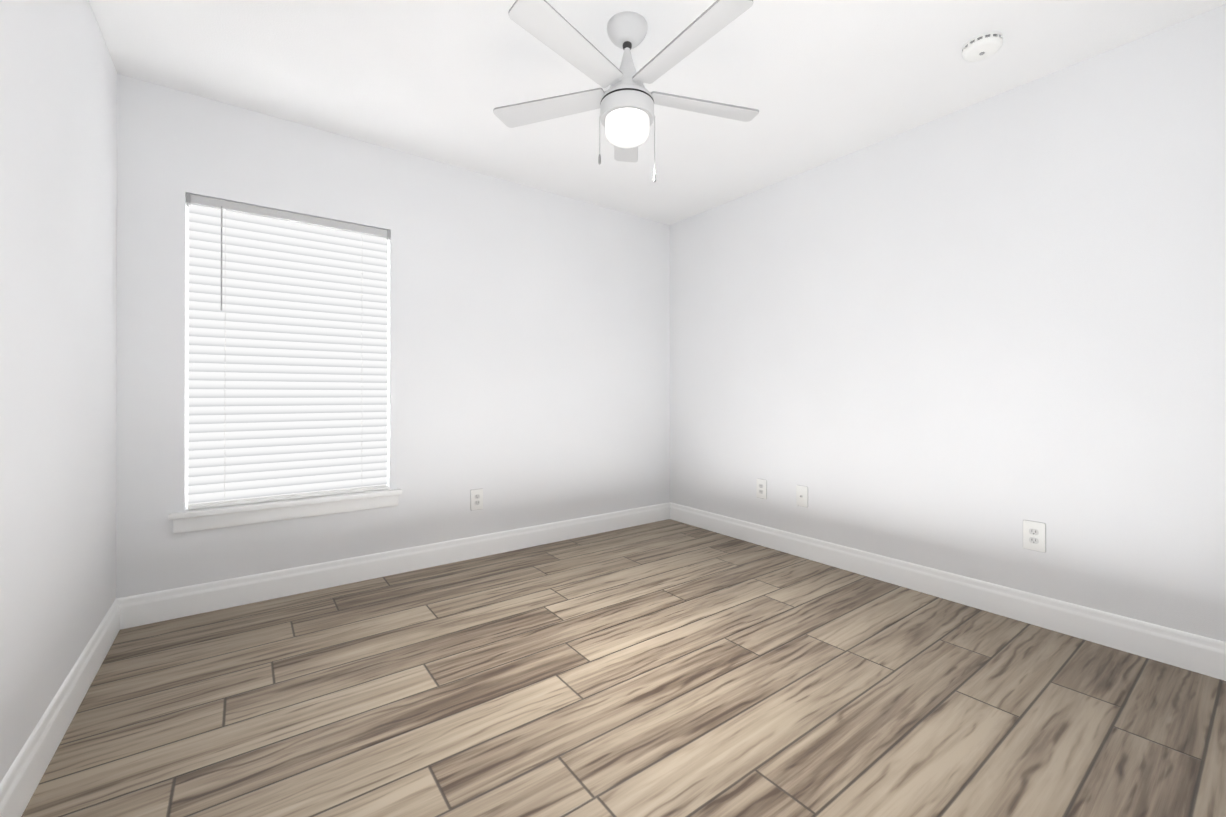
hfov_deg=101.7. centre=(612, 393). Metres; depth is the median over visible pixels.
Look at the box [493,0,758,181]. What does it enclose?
ceiling fan
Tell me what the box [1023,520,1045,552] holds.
electrical outlet
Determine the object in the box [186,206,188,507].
window
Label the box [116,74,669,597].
wall
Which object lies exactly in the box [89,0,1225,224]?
ceiling
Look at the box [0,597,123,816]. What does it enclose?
baseboard
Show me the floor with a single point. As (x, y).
(669, 667)
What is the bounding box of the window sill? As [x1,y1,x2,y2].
[168,488,401,532]
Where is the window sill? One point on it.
(187, 520)
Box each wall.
[0,0,116,782]
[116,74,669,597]
[670,4,1225,641]
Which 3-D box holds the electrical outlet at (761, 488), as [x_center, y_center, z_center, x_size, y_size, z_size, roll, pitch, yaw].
[1.015,0.651,3.412,0.009,0.132,0.082,0,0,-37]
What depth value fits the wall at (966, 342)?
2.34 m
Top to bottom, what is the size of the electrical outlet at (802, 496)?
0.132 m
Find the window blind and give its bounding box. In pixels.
[186,192,389,509]
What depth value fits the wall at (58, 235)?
1.46 m
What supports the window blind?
attached to the wall at (528, 356)
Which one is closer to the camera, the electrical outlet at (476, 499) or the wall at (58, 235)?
the wall at (58, 235)
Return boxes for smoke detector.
[962,31,1002,61]
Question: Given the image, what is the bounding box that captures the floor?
[21,519,1225,816]
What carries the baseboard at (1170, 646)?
attached to the wall at (966, 342)
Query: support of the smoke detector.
attached to the ceiling
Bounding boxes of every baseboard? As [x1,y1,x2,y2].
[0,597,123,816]
[124,503,667,628]
[668,502,1225,680]
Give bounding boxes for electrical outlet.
[470,489,482,510]
[756,478,766,498]
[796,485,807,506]
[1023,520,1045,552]
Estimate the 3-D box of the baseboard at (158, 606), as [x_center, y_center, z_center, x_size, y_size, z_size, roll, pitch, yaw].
[-0.848,0.968,3.162,3.240,0.135,0.015,0,0,-37]

